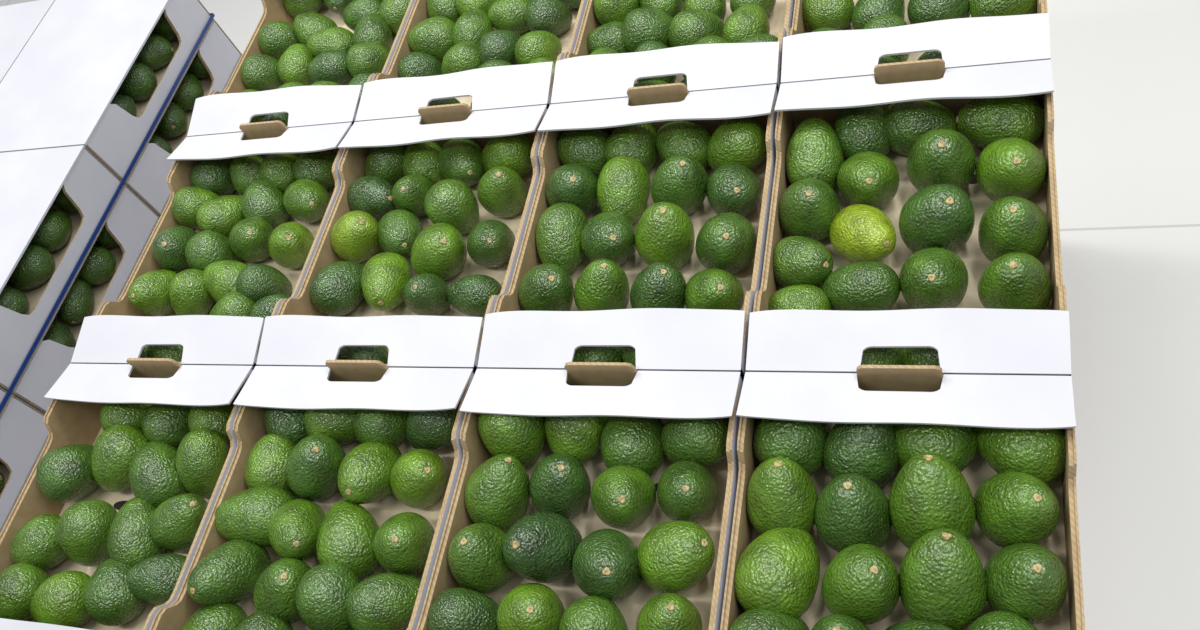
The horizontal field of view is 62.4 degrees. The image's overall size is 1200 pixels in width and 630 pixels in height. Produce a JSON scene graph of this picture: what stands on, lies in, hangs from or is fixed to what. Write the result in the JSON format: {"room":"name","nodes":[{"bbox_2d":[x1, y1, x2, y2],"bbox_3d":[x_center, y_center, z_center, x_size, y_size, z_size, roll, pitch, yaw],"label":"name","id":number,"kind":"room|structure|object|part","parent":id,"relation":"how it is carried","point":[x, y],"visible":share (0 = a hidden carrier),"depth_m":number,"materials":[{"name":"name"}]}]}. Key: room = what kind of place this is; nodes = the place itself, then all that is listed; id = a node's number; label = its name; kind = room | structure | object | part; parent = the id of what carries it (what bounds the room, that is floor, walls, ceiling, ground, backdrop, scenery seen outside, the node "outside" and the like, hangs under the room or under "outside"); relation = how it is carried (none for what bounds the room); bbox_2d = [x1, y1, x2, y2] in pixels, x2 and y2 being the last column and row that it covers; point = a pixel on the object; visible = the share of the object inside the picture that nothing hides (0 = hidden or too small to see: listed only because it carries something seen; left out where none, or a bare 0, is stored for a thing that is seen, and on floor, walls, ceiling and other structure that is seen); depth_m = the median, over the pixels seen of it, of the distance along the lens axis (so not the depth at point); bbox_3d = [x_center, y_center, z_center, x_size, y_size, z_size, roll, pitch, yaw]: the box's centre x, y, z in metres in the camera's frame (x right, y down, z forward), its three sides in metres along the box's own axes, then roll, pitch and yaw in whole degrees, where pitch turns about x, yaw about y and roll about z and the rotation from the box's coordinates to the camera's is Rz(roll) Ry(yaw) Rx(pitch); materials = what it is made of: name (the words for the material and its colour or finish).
{"room":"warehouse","nodes":[
{"label":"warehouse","id":0,"kind":"room"},
{"bbox_2d":[0,0,1199,629],"bbox_3d":[0.133,0.120,2.102,8.000,0.100,7.000,0,58,21],"label":"floor","id":1,"kind":"structure","parent":0,"point":[1126,73],"depth_m":1.84,"materials":[{"name":"tile"}]},
{"bbox_3d":[0.143,0.325,1.839,1.200,0.092,1.182,0,58,21],"label":"wooden pallet","id":2,"kind":"object","parent":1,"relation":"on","visible":0},
{"bbox_3d":[0.028,0.122,1.537,1.195,0.671,1.180,0,58,21],"label":"crates","id":3,"kind":"object","parent":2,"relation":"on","visible":0},
{"bbox_2d":[0,399,234,627],"bbox_3d":[-0.581,0.258,1.188,0.300,0.085,0.387,0,58,21],"label":"avocados","id":4,"kind":"object","parent":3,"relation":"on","point":[137,446],"visible":0.88,"depth_m":1.18,"materials":[{"name":"green food"}]},
{"bbox_2d":[0,358,253,629],"bbox_3d":[-0.583,0.249,1.186,0.295,0.114,0.392,0,58,21],"label":"crate","id":5,"kind":"object","parent":3,"relation":"on","point":[79,395],"visible":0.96,"depth_m":1.23,"materials":[{"name":"white cardboard"}]},
{"bbox_2d":[71,120,352,367],"bbox_3d":[-0.512,-0.084,1.383,0.295,0.113,0.392,0,58,21],"label":"crate","id":6,"kind":"object","parent":3,"relation":"on","point":[118,332],"visible":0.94,"depth_m":1.32,"materials":[{"name":"white cardboard"}]},
{"bbox_2d":[128,150,336,361],"bbox_3d":[-0.511,-0.079,1.386,0.299,0.088,0.403,0,58,21],"label":"avocados","id":7,"kind":"object","parent":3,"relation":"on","point":[200,269],"visible":0.66,"depth_m":1.38,"materials":[{"name":"green food"}]},
{"bbox_2d":[187,0,414,136],"bbox_3d":[-0.441,-0.418,1.580,0.295,0.115,0.392,0,58,21],"label":"crate","id":8,"kind":"object","parent":3,"relation":"on","point":[218,112],"visible":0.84,"depth_m":1.48,"materials":[{"name":"white cardboard"}]},
{"bbox_2d":[239,0,409,125],"bbox_3d":[-0.439,-0.412,1.590,0.294,0.073,0.398,0,58,21],"label":"avocados","id":9,"kind":"object","parent":8,"relation":"in","point":[314,48],"visible":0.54,"depth_m":1.58,"materials":[{"name":"green food"}]},
{"bbox_2d":[149,360,474,629],"bbox_3d":[-0.302,0.247,1.081,0.295,0.114,0.392,0,58,21],"label":"crate","id":10,"kind":"object","parent":3,"relation":"on","point":[343,384],"visible":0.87,"depth_m":1.12,"materials":[{"name":"white cardboard"}]},
{"bbox_2d":[182,399,460,629],"bbox_3d":[-0.307,0.230,1.095,0.305,0.094,0.355,0,58,21],"label":"avocados","id":11,"kind":"object","parent":10,"relation":"in","point":[301,453],"visible":0.86,"depth_m":1.07,"materials":[{"name":"green food"}]},
{"bbox_2d":[256,103,547,371],"bbox_3d":[-0.231,-0.086,1.278,0.295,0.113,0.392,0,58,21],"label":"crate","id":12,"kind":"object","parent":3,"relation":"on","point":[300,334],"visible":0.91,"depth_m":1.26,"materials":[{"name":"white cardboard"}]},
{"bbox_2d":[310,134,532,363],"bbox_3d":[-0.232,-0.084,1.281,0.301,0.086,0.392,0,58,21],"label":"avocados","id":13,"kind":"object","parent":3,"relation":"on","point":[430,179],"visible":0.79,"depth_m":1.28,"materials":[{"name":"green food"}]},
{"bbox_2d":[355,0,586,121],"bbox_3d":[-0.160,-0.420,1.475,0.295,0.113,0.392,0,58,21],"label":"crate","id":14,"kind":"object","parent":3,"relation":"on","point":[387,96],"visible":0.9,"depth_m":1.37,"materials":[{"name":"white cardboard"}]},
{"bbox_2d":[398,0,580,108],"bbox_3d":[-0.158,-0.414,1.485,0.303,0.073,0.397,0,58,21],"label":"avocados","id":15,"kind":"object","parent":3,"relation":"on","point":[457,35],"visible":0.58,"depth_m":1.47,"materials":[{"name":"green food"}]},
{"bbox_2d":[416,362,743,629],"bbox_3d":[-0.021,0.245,0.975,0.295,0.114,0.392,0,58,21],"label":"crate","id":16,"kind":"object","parent":3,"relation":"on","point":[618,389],"visible":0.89,"depth_m":1.02,"materials":[{"name":"white cardboard"}]},
{"bbox_2d":[427,413,729,629],"bbox_3d":[-0.025,0.245,0.974,0.296,0.100,0.393,0,58,21],"label":"avocados","id":17,"kind":"object","parent":16,"relation":"in","point":[541,546],"visible":0.91,"depth_m":0.98,"materials":[{"name":"green food"}]},
{"bbox_2d":[477,83,777,379],"bbox_3d":[0.050,-0.089,1.173,0.295,0.113,0.392,0,58,21],"label":"crate","id":18,"kind":"object","parent":3,"relation":"on","point":[662,339],"visible":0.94,"depth_m":1.10,"materials":[{"name":"white cardboard"}]},
{"bbox_2d":[518,117,766,366],"bbox_3d":[0.046,-0.088,1.173,0.289,0.095,0.395,0,58,21],"label":"avocados","id":19,"kind":"object","parent":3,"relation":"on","point":[611,171],"visible":0.73,"depth_m":1.17,"materials":[{"name":"green food"}]},
{"bbox_2d":[551,0,794,103],"bbox_3d":[0.121,-0.422,1.370,0.295,0.114,0.392,0,58,21],"label":"crate","id":20,"kind":"object","parent":3,"relation":"on","point":[581,76],"visible":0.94,"depth_m":1.26,"materials":[{"name":"white cardboard"}]},
{"bbox_2d":[587,0,777,86],"bbox_3d":[0.121,-0.416,1.375,0.306,0.081,0.405,0,58,21],"label":"avocados","id":21,"kind":"object","parent":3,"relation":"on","point":[625,27],"visible":0.36,"depth_m":1.34,"materials":[{"name":"green food"}]},
{"bbox_2d":[720,365,1084,629],"bbox_3d":[0.260,0.242,0.870,0.295,0.114,0.392,0,58,21],"label":"crate","id":22,"kind":"object","parent":3,"relation":"on","point":[875,394],"visible":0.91,"depth_m":0.91,"materials":[{"name":"white cardboard"}]},
{"bbox_2d":[728,418,1067,629],"bbox_3d":[0.260,0.242,0.868,0.299,0.098,0.400,0,58,21],"label":"avocados","id":23,"kind":"object","parent":22,"relation":"in","point":[942,582],"visible":0.85,"depth_m":0.88,"materials":[{"name":"green food"}]},
{"bbox_2d":[746,59,1070,375],"bbox_3d":[0.331,-0.091,1.067,0.295,0.113,0.392,0,58,21],"label":"crate","id":24,"kind":"object","parent":3,"relation":"on","point":[969,338],"visible":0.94,"depth_m":1.00,"materials":[{"name":"white cardboard"}]},
{"bbox_2d":[768,95,1051,365],"bbox_3d":[0.332,-0.092,1.065,0.303,0.098,0.396,0,58,21],"label":"avocados","id":25,"kind":"object","parent":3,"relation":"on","point":[938,219],"visible":0.82,"depth_m":1.06,"materials":[{"name":"green food"}]},
{"bbox_2d":[781,0,1050,83],"bbox_3d":[0.402,-0.425,1.265,0.295,0.113,0.392,0,58,21],"label":"crate","id":26,"kind":"object","parent":3,"relation":"on","point":[807,55],"visible":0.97,"depth_m":1.15,"materials":[{"name":"white cardboard"}]},
{"bbox_2d":[802,0,1036,63],"bbox_3d":[0.404,-0.419,1.274,0.294,0.072,0.392,0,58,21],"label":"avocados","id":27,"kind":"object","parent":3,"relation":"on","point":[818,15],"visible":0.27,"depth_m":1.23,"materials":[{"name":"green food"}]},
{"bbox_3d":[-0.887,0.334,2.225,0.600,0.092,1.182,0,58,21],"label":"wooden pallet","id":28,"kind":"object","parent":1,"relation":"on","visible":0},
{"bbox_2d":[0,0,241,533],"bbox_3d":[-1.017,0.104,1.883,0.604,0.771,1.186,0,58,21],"label":"crates","id":29,"kind":"object","parent":28,"relation":"on","point":[96,96],"visible":0.26,"depth_m":1.64,"materials":[{"name":"white cardboard"}]},
{"bbox_3d":[-1.202,-0.433,1.829,0.297,0.004,0.391,0,58,21],"label":"crate lid","id":30,"kind":"part","parent":29,"relation":"part of","materials":[{"name":"white cardboard"}]},
{"bbox_3d":[-0.992,-0.101,1.527,0.297,0.004,0.391,0,58,21],"label":"crate lid","id":31,"kind":"part","parent":29,"relation":"part of","materials":[{"name":"white cardboard"}]},
{"bbox_3d":[-0.921,-0.435,1.724,0.297,0.004,0.391,0,58,21],"label":"crate lid","id":32,"kind":"part","parent":29,"relation":"part of","materials":[{"name":"white cardboard"}]}
]}

